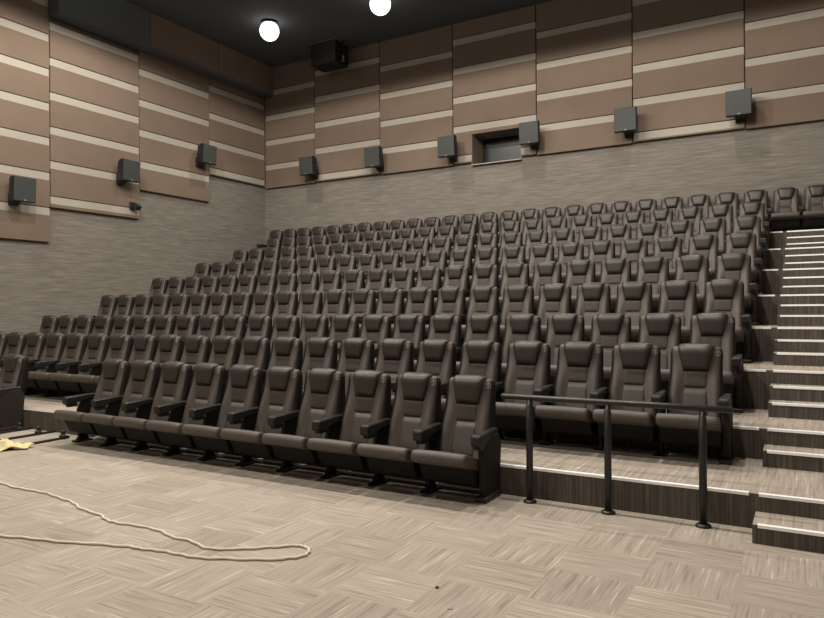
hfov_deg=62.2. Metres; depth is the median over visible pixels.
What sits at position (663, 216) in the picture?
seat
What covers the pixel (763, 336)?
floor
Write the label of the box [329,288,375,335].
seat
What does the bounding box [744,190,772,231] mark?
seat
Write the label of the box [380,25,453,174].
acoustic panel
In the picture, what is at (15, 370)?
seat
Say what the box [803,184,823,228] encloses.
seat
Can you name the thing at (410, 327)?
seat
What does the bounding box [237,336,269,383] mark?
seat
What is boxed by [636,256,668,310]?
seat
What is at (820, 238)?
step slab
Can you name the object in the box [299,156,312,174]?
grille
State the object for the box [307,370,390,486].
seat
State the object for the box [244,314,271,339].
seat
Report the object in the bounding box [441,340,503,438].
seat
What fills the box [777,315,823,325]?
step slab
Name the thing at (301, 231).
seat
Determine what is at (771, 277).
floor
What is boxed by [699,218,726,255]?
seat
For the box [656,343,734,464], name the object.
seat
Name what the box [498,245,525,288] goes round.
seat
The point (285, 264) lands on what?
seat
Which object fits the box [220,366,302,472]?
seat
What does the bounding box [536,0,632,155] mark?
acoustic panel
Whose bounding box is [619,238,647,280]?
seat
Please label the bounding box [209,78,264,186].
acoustic panel
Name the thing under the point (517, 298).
seat
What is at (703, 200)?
seat
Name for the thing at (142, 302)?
seat
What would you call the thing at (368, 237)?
seat
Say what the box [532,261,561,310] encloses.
seat
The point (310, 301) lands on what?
seat
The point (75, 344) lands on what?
seat
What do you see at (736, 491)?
platform
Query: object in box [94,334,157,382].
seat
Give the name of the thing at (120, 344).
seat
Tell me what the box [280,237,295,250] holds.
seat
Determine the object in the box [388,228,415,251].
seat
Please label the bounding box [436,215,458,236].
seat
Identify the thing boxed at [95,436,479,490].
rail
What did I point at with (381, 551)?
floor
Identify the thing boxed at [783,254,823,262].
step slab
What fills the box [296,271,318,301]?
seat
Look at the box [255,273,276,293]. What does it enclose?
seat
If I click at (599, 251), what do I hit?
seat
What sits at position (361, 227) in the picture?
seat
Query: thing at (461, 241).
seat
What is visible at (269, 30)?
recessed light
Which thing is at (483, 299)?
seat
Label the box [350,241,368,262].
seat
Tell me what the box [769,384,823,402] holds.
step slab
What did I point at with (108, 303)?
seat
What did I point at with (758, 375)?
floor
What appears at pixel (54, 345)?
seat
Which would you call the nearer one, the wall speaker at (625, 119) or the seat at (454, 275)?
the seat at (454, 275)
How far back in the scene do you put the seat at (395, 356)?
7.89 m
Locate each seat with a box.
[0,331,7,358]
[0,332,26,368]
[0,332,45,394]
[0,354,28,431]
[26,332,66,396]
[28,333,87,395]
[39,315,58,334]
[48,333,109,392]
[53,358,130,446]
[56,315,76,334]
[71,333,132,392]
[73,315,94,335]
[82,360,160,450]
[92,315,113,335]
[93,295,117,317]
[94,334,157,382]
[110,315,132,336]
[112,295,134,317]
[113,361,192,455]
[130,315,153,338]
[131,294,151,318]
[146,362,226,460]
[149,278,167,297]
[149,294,170,317]
[151,315,175,337]
[154,334,183,366]
[165,277,184,295]
[167,293,189,319]
[173,315,197,339]
[180,335,210,371]
[182,276,201,295]
[182,364,262,466]
[186,293,209,319]
[194,263,210,278]
[196,315,221,342]
[199,275,218,296]
[206,292,229,319]
[208,335,239,373]
[209,262,226,280]
[217,275,237,299]
[220,314,245,345]
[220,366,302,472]
[226,261,243,277]
[227,292,251,323]
[232,250,247,263]
[236,274,256,298]
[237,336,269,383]
[242,260,260,278]
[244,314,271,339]
[246,291,274,325]
[247,248,263,262]
[255,230,282,250]
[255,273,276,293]
[259,259,278,275]
[262,368,344,479]
[263,247,279,261]
[263,336,302,384]
[266,238,280,248]
[270,314,299,353]
[271,290,297,328]
[274,272,297,297]
[277,258,296,278]
[279,246,296,261]
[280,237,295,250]
[281,229,296,242]
[296,228,310,242]
[296,236,311,251]
[296,245,313,264]
[296,257,315,277]
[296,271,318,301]
[296,290,322,324]
[298,314,328,355]
[300,289,348,335]
[301,337,337,394]
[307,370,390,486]
[311,226,324,239]
[312,234,327,248]
[313,244,330,265]
[315,256,335,280]
[318,270,341,299]
[319,254,356,281]
[323,269,364,308]
[325,225,340,239]
[328,233,343,252]
[328,314,358,357]
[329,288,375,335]
[331,232,361,253]
[331,243,349,264]
[336,337,374,401]
[337,314,390,363]
[341,224,355,241]
[341,253,377,284]
[344,223,371,242]
[346,338,413,417]
[349,268,388,311]
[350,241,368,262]
[356,240,387,268]
[357,372,441,493]
[359,288,403,337]
[361,221,387,241]
[362,231,378,249]
[365,252,399,282]
[374,314,424,369]
[376,267,414,310]
[378,239,408,265]
[380,229,396,249]
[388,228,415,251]
[389,220,404,238]
[389,251,422,286]
[391,287,433,338]
[391,339,455,422]
[400,237,429,266]
[404,266,440,313]
[406,218,422,236]
[409,226,435,250]
[411,374,500,503]
[414,314,461,371]
[415,249,446,284]
[416,217,440,237]
[423,236,451,265]
[425,286,465,347]
[430,225,455,249]
[434,265,469,314]
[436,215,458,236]
[441,248,472,289]
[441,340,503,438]
[447,234,474,266]
[452,223,476,249]
[456,214,477,236]
[456,314,499,374]
[461,285,499,338]
[466,264,499,310]
[469,247,497,287]
[472,233,498,269]
[474,222,498,253]
[476,212,497,240]
[495,340,553,444]
[498,210,517,239]
[498,220,519,252]
[498,231,522,268]
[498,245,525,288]
[499,262,528,311]
[500,284,535,340]
[501,313,540,382]
[520,209,539,232]
[522,218,542,246]
[525,229,547,263]
[528,243,553,285]
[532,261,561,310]
[535,341,607,450]
[536,283,570,340]
[542,207,560,230]
[545,313,584,384]
[546,216,566,244]
[551,228,574,261]
[557,242,583,283]
[564,205,583,227]
[565,259,595,310]
[570,214,591,241]
[575,282,610,341]
[578,226,602,258]
[587,203,606,225]
[588,240,614,281]
[590,313,630,391]
[593,342,668,456]
[596,212,617,239]
[600,258,630,310]
[606,224,631,257]
[611,201,631,223]
[615,281,652,341]
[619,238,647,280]
[622,210,644,237]
[635,199,656,221]
[636,222,661,256]
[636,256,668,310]
[638,313,681,394]
[649,208,672,236]
[653,236,682,280]
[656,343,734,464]
[658,280,696,343]
[661,197,682,220]
[666,220,692,254]
[675,255,708,310]
[678,206,702,235]
[687,194,709,219]
[688,234,718,281]
[689,313,745,412]
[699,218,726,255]
[703,279,753,362]
[708,204,732,234]
[715,192,738,218]
[715,253,759,325]
[725,232,763,294]
[732,215,766,268]
[738,201,769,248]
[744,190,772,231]
[771,187,803,230]
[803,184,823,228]
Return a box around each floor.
[0,429,823,617]
[463,325,823,361]
[499,294,823,324]
[553,361,823,409]
[757,268,823,294]
[767,246,823,268]
[770,229,823,248]
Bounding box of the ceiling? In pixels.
[124,0,552,66]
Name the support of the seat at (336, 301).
on the floor at (758, 375)
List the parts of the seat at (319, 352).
panel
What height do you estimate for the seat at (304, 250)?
1.016 m
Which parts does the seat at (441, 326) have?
panel, backrest, leg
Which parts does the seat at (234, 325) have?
panel, backrest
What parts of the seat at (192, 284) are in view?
panel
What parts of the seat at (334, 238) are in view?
backrest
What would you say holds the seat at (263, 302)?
on the floor at (758, 375)
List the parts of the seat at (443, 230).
backrest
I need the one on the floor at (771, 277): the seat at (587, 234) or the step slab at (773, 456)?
the seat at (587, 234)
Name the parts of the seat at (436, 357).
panel, backrest, armrest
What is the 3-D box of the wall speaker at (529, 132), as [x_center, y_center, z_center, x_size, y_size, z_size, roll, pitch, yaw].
[2.871,-4.159,16.400,0.487,0.577,0.502,0,0,30]
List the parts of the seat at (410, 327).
panel, backrest, armrest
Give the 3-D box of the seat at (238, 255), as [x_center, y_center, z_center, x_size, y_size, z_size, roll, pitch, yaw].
[-4.615,-1.038,17.584,0.643,1.016,0.774,0,0,30]
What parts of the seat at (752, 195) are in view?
backrest, leg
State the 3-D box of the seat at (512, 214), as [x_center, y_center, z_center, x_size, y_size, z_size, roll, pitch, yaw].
[2.284,-1.914,16.562,0.576,1.016,0.776,0,0,30]
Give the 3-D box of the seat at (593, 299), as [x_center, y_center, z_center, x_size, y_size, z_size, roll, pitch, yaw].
[2.381,0.144,9.111,0.576,1.016,0.776,0,0,30]
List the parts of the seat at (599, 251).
seat, lumbar panel, panel, backrest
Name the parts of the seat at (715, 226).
panel, seat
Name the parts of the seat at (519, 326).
seat, panel, backrest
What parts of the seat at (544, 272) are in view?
seat, panel, backrest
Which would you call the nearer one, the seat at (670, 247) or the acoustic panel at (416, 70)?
the seat at (670, 247)
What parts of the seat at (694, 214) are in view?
panel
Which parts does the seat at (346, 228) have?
backrest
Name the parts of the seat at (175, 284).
panel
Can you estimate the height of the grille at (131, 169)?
0.482 m
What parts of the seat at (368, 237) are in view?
backrest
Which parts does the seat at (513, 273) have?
seat, backrest, panel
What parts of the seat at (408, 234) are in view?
backrest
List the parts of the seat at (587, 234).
panel, backrest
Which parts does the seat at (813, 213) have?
seat, backrest, lumbar panel, panel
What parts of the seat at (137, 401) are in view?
seat, lumbar panel, backrest, armrest, panel, leg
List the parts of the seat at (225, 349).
panel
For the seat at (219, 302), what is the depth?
12.79 m
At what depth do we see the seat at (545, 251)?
12.32 m
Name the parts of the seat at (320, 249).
backrest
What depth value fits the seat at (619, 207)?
15.38 m
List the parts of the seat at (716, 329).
panel, backrest, seat, armrest, panel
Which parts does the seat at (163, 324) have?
panel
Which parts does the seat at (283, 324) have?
panel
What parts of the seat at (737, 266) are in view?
panel, backrest, seat, armrest, panel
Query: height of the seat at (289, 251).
1.016 m
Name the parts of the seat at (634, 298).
lumbar panel, panel, backrest, seat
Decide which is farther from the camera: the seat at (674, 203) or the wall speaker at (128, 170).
the wall speaker at (128, 170)
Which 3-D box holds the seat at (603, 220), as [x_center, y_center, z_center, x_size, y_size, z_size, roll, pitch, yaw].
[3.990,-1.515,14.099,0.576,1.016,0.776,0,0,30]
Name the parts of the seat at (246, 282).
panel, backrest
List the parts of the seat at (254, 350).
panel, backrest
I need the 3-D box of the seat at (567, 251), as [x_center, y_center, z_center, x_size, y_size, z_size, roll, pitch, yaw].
[2.714,-0.682,11.877,0.576,1.016,0.776,0,0,30]
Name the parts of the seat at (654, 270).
panel, backrest, lumbar panel, seat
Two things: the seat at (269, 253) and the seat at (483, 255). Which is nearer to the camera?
the seat at (483, 255)
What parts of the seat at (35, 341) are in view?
panel, leg, backrest, armrest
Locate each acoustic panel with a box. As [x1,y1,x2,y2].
[0,0,49,241]
[48,21,139,218]
[137,51,209,201]
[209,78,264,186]
[265,59,315,188]
[314,42,380,181]
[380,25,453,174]
[453,5,536,164]
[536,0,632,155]
[632,0,744,142]
[745,0,823,129]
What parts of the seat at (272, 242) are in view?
backrest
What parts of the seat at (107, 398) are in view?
seat, armrest, leg, lumbar panel, armrest, backrest, panel, leg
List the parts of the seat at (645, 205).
panel, backrest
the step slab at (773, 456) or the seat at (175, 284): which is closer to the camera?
the step slab at (773, 456)
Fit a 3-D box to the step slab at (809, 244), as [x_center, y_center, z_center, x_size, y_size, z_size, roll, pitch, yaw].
[7.615,-1.106,11.843,2.029,0.143,0.271,0,0,30]
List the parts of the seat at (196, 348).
panel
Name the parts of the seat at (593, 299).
seat, lumbar panel, panel, backrest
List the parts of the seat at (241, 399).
seat, lumbar panel, backrest, panel, armrest, leg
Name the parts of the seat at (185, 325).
panel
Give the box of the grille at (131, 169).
[123,159,139,181]
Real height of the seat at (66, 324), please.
1.016 m
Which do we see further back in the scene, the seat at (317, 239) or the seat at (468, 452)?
the seat at (317, 239)
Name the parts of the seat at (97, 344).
seat, lumbar panel, armrest, backrest, panel, leg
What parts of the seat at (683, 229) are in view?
panel, seat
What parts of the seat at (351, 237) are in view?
backrest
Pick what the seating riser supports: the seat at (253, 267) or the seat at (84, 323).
the seat at (84, 323)
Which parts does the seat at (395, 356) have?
panel, lumbar panel, backrest, armrest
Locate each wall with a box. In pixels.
[0,18,264,333]
[264,0,823,244]
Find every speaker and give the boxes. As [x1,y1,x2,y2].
[8,175,35,205]
[116,158,139,185]
[195,143,216,167]
[299,156,318,178]
[309,37,349,72]
[364,146,383,171]
[437,135,456,161]
[519,120,539,149]
[614,106,637,137]
[725,88,751,122]
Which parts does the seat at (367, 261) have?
panel, backrest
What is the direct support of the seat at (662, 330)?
on the seating riser
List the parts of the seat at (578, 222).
panel, backrest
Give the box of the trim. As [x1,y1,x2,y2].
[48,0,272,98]
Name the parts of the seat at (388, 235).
backrest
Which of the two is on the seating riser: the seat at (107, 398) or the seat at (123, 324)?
the seat at (123, 324)
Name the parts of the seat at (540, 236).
backrest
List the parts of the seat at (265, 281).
panel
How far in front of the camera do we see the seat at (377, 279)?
12.55 m
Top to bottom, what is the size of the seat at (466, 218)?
1.016 m
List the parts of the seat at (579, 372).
seat, lumbar panel, backrest, panel, armrest, leg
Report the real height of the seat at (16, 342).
1.016 m
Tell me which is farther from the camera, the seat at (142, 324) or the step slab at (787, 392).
the seat at (142, 324)
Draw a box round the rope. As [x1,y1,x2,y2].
[0,481,310,560]
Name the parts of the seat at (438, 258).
panel, backrest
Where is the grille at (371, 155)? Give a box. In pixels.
[364,147,379,166]
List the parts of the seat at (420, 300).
panel, backrest, armrest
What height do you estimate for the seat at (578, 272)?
1.016 m
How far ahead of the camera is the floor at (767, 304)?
9.39 m
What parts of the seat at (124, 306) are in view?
panel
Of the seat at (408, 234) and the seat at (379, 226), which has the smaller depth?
the seat at (408, 234)
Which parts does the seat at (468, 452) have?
seat, lumbar panel, backrest, panel, armrest, panel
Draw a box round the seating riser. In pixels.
[25,388,823,459]
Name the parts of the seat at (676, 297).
panel, backrest, lumbar panel, seat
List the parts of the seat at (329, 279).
panel, backrest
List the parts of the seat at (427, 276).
panel, backrest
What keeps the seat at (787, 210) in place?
on the floor at (777, 239)
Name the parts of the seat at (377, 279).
panel, backrest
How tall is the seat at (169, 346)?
1.016 m
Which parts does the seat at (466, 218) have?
backrest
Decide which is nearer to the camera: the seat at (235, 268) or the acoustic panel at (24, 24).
the acoustic panel at (24, 24)
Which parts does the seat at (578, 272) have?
seat, lumbar panel, panel, backrest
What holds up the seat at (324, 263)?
on the floor at (767, 304)
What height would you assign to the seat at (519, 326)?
1.016 m
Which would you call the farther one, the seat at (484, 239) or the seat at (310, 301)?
the seat at (484, 239)
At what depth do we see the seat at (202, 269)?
16.61 m
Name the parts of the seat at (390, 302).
panel, backrest, armrest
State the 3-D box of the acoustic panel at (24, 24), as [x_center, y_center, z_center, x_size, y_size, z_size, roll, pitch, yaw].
[-8.553,-4.393,14.011,0.100,5.860,2.281,0,0,30]
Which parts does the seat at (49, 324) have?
panel, backrest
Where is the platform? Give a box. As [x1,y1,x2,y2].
[22,392,823,527]
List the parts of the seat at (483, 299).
seat, panel, backrest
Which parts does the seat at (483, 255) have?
panel, backrest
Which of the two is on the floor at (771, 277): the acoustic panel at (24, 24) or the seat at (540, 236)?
the seat at (540, 236)
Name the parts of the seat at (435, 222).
backrest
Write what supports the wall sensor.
attached to the acoustic panel at (93, 103)
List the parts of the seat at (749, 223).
panel, backrest, seat, armrest, panel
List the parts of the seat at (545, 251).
seat, panel, backrest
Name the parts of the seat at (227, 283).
panel, backrest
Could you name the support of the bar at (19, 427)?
on the floor at (381, 551)
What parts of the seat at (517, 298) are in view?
seat, panel, backrest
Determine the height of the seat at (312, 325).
1.016 m
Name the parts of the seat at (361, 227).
backrest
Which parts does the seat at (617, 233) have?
lumbar panel, backrest, panel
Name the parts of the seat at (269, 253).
backrest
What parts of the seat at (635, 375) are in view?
seat, lumbar panel, panel, backrest, armrest, leg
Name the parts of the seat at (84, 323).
panel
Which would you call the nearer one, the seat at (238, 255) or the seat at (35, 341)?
the seat at (35, 341)
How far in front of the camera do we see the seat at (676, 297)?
8.71 m
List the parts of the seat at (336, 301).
lumbar panel, panel, backrest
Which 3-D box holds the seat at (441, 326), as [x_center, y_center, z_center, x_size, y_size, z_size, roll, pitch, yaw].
[0.329,0.571,8.829,0.576,1.016,0.776,0,0,30]
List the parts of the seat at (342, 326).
panel, backrest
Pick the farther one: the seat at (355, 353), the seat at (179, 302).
the seat at (179, 302)
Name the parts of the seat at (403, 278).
panel, backrest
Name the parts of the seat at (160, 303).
panel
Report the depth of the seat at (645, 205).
15.09 m
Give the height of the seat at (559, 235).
1.016 m
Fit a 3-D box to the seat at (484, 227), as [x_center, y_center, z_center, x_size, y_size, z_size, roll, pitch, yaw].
[1.643,-1.497,15.453,0.576,1.016,0.776,0,0,30]
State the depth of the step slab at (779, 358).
7.67 m
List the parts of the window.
sill, frame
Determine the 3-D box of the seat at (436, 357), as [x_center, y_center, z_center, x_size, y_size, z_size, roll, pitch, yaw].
[0.171,0.846,7.461,0.576,1.016,0.776,0,0,30]
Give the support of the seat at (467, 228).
on the floor at (774, 256)
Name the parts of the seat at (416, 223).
backrest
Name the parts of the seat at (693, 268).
panel, backrest, seat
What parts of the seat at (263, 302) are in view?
panel, backrest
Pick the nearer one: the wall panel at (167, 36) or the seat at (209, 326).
the seat at (209, 326)
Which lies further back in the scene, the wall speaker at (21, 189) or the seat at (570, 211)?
the seat at (570, 211)
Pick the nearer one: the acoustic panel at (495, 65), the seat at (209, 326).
the seat at (209, 326)
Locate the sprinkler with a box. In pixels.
[342,40,344,60]
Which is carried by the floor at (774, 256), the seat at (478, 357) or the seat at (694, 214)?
the seat at (694, 214)
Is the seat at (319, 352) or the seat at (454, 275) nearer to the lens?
the seat at (319, 352)
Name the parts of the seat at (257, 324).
panel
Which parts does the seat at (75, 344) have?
seat, lumbar panel, armrest, backrest, panel, leg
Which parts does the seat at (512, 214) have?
backrest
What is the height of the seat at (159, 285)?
1.016 m
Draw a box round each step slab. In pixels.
[752,511,823,553]
[762,444,823,472]
[768,400,823,419]
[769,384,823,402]
[773,352,823,366]
[774,339,823,352]
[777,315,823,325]
[778,304,823,314]
[780,285,823,294]
[781,276,823,285]
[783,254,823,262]
[783,261,823,268]
[785,235,823,243]
[785,242,823,247]
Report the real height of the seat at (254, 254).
1.016 m
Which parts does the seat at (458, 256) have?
panel, backrest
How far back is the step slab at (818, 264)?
10.98 m
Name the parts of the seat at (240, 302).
panel, backrest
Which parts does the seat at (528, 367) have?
seat, lumbar panel, panel, backrest, armrest, leg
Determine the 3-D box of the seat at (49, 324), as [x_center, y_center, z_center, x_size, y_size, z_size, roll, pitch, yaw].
[-7.255,0.628,13.204,0.643,1.016,0.774,0,0,30]
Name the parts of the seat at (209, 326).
panel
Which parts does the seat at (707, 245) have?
panel, backrest, seat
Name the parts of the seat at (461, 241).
backrest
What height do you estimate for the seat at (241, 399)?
1.016 m
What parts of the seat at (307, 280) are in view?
panel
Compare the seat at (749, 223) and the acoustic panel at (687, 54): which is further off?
the acoustic panel at (687, 54)
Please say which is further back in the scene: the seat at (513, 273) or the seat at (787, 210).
the seat at (787, 210)
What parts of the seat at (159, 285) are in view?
panel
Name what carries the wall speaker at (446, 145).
attached to the acoustic panel at (416, 70)
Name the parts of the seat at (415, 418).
seat, lumbar panel, backrest, panel, armrest, leg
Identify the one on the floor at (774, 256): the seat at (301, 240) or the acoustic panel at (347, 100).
the seat at (301, 240)
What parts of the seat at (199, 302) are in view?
panel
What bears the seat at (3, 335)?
on the platform
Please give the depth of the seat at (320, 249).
16.40 m
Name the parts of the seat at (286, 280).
panel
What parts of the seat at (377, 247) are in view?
panel, backrest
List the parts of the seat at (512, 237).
backrest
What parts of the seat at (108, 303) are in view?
panel, backrest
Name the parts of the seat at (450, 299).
seat, panel, backrest, leg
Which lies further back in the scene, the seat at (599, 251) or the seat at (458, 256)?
the seat at (458, 256)
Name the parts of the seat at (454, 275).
panel, backrest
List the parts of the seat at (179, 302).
panel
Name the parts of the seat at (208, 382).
seat, lumbar panel, backrest, panel, armrest, leg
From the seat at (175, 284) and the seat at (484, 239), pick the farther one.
the seat at (175, 284)
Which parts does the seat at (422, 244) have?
backrest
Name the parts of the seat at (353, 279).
panel, backrest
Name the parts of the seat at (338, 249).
backrest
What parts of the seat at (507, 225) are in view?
backrest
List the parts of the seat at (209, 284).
panel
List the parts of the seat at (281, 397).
seat, lumbar panel, backrest, panel, armrest, leg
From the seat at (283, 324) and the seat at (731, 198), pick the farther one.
the seat at (731, 198)
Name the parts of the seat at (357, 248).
panel, backrest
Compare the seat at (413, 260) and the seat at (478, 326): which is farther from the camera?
the seat at (413, 260)
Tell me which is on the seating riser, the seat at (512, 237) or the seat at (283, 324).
the seat at (283, 324)
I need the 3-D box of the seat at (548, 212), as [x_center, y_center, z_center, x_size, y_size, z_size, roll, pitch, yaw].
[3.220,-1.921,16.022,0.576,1.016,0.776,0,0,30]
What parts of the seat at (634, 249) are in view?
panel, backrest, seat, lumbar panel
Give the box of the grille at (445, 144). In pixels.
[437,135,453,156]
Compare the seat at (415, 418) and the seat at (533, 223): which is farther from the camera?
the seat at (533, 223)
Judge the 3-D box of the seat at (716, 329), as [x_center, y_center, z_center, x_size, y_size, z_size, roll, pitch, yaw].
[3.172,0.550,7.189,0.583,1.016,0.777,0,0,30]
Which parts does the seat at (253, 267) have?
backrest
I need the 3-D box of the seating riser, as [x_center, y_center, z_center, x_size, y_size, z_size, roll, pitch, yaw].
[-1.797,1.358,9.606,16.130,0.536,1.280,0,0,30]
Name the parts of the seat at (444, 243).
backrest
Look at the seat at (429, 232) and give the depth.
16.41 m
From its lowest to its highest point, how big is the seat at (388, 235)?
1.016 m
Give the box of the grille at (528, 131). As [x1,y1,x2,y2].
[519,121,537,143]
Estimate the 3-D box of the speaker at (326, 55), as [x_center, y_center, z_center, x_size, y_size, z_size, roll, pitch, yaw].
[-2.296,-7.047,19.028,0.920,0.620,0.680,0,0,30]
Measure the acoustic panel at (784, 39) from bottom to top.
3.655 m
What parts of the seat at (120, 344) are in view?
seat, panel, backrest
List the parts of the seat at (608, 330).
seat, lumbar panel, panel, backrest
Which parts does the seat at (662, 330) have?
panel, backrest, lumbar panel, seat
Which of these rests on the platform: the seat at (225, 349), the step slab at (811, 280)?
the seat at (225, 349)
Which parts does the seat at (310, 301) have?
panel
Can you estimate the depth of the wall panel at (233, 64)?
19.69 m
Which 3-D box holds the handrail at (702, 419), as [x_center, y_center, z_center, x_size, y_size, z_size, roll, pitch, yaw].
[1.534,1.153,5.346,1.780,0.889,0.110,0,0,30]
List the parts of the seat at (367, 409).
seat, lumbar panel, backrest, panel, armrest, leg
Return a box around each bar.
[0,422,31,433]
[0,426,55,439]
[31,430,69,443]
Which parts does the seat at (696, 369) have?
seat, lumbar panel, backrest, panel, armrest, panel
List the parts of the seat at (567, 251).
seat, panel, backrest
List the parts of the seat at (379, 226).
backrest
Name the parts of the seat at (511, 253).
backrest, panel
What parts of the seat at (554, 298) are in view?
seat, lumbar panel, panel, backrest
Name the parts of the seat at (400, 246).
backrest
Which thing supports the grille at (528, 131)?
attached to the wall speaker at (529, 132)
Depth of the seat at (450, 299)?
10.35 m
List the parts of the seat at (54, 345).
lumbar panel, armrest, backrest, leg, panel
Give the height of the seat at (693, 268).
1.016 m
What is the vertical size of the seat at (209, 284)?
1.016 m
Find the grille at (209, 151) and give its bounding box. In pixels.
[203,144,216,164]
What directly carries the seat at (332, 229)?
on the floor at (777, 239)
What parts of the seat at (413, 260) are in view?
panel, backrest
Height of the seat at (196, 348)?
1.016 m
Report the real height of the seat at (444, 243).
1.016 m
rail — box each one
[25,395,719,464]
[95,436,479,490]
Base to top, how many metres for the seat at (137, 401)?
1.016 m
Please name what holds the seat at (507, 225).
on the floor at (774, 256)
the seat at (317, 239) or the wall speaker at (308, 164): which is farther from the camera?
the wall speaker at (308, 164)
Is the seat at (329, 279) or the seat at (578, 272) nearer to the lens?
the seat at (578, 272)
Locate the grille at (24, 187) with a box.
[14,176,35,202]
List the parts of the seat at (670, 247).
backrest, panel, lumbar panel, seat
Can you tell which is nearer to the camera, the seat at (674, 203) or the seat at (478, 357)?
the seat at (478, 357)
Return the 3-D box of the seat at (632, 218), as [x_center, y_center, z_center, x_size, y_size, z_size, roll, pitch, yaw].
[4.462,-1.518,13.827,0.576,1.016,0.776,0,0,30]
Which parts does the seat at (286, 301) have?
panel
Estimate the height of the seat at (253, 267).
1.016 m
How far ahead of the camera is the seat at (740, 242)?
10.65 m
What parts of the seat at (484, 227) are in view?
backrest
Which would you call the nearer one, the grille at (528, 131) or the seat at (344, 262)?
the seat at (344, 262)
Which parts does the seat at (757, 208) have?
backrest, seat, armrest, panel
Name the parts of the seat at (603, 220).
panel, backrest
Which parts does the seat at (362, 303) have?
panel, backrest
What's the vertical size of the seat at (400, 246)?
1.016 m
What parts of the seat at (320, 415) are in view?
seat, lumbar panel, backrest, panel, armrest, leg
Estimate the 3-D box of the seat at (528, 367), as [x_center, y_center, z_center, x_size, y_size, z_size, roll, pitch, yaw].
[1.118,0.839,6.915,0.576,1.016,0.776,0,0,30]
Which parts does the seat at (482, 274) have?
seat, panel, backrest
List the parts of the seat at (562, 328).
seat, lumbar panel, panel, backrest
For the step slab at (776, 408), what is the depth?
6.58 m
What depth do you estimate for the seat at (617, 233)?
12.88 m
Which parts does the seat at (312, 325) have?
panel, backrest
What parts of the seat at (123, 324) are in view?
panel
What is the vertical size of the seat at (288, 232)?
1.016 m
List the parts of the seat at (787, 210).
seat, backrest, lumbar panel, panel, leg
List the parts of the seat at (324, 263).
panel, backrest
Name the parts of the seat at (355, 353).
lumbar panel, panel, backrest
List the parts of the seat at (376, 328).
panel, backrest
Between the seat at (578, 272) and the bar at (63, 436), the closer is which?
the bar at (63, 436)
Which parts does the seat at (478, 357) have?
seat, panel, backrest, armrest, leg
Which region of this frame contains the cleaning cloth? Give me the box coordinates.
[0,439,33,451]
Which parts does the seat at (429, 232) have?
backrest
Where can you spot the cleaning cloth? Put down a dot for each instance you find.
(4, 444)
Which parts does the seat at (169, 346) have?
panel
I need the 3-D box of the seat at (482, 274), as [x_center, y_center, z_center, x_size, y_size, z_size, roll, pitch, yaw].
[1.134,-0.258,11.309,0.576,1.016,0.776,0,0,30]
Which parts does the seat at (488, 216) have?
backrest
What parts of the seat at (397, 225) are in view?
backrest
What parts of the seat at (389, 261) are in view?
panel, backrest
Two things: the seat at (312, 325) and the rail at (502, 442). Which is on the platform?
the rail at (502, 442)
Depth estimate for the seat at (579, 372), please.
6.74 m
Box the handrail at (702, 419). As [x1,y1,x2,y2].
[501,393,732,528]
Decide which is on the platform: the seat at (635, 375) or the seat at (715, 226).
the seat at (635, 375)
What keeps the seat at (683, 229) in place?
on the floor at (771, 277)
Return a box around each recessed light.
[260,18,278,40]
[370,0,390,15]
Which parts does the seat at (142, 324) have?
panel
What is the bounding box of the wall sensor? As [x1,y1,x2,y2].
[129,202,141,210]
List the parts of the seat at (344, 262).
panel, backrest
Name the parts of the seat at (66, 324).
panel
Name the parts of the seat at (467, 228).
backrest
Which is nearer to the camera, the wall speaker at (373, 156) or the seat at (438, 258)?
the seat at (438, 258)
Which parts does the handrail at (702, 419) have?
post, post, rail, post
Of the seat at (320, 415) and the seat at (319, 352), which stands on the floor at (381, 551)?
the seat at (320, 415)
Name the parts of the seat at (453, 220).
backrest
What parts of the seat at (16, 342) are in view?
panel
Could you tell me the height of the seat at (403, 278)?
1.016 m
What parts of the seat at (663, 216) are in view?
panel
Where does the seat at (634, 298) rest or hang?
on the floor at (758, 375)
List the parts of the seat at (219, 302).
panel, backrest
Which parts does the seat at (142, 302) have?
panel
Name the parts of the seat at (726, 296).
panel, backrest, seat, armrest, panel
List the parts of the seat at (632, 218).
panel, backrest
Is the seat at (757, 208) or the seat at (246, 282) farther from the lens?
the seat at (246, 282)
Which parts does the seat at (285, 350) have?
panel, backrest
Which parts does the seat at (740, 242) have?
panel, backrest, seat, armrest, panel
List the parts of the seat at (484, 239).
backrest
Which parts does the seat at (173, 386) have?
seat, lumbar panel, backrest, panel, armrest, leg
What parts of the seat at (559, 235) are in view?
panel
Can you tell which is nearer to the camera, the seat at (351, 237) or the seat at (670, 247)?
the seat at (670, 247)
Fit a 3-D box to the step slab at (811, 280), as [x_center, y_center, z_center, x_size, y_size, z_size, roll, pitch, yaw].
[6.471,-0.342,9.851,2.029,0.281,0.271,0,0,30]
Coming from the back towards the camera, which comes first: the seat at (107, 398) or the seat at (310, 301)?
the seat at (310, 301)
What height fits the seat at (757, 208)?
1.016 m
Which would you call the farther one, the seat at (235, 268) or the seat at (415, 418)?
the seat at (235, 268)
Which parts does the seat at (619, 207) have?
panel, backrest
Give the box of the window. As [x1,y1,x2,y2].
[471,134,521,165]
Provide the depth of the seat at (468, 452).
5.92 m
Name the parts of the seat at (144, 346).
panel, backrest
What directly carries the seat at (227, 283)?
on the floor at (763, 336)
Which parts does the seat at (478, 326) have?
seat, panel, backrest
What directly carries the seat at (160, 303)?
on the floor at (758, 375)
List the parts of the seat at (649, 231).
panel, backrest, seat, lumbar panel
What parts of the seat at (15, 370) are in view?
lumbar panel, panel, armrest, panel, backrest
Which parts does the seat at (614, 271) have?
seat, lumbar panel, panel, backrest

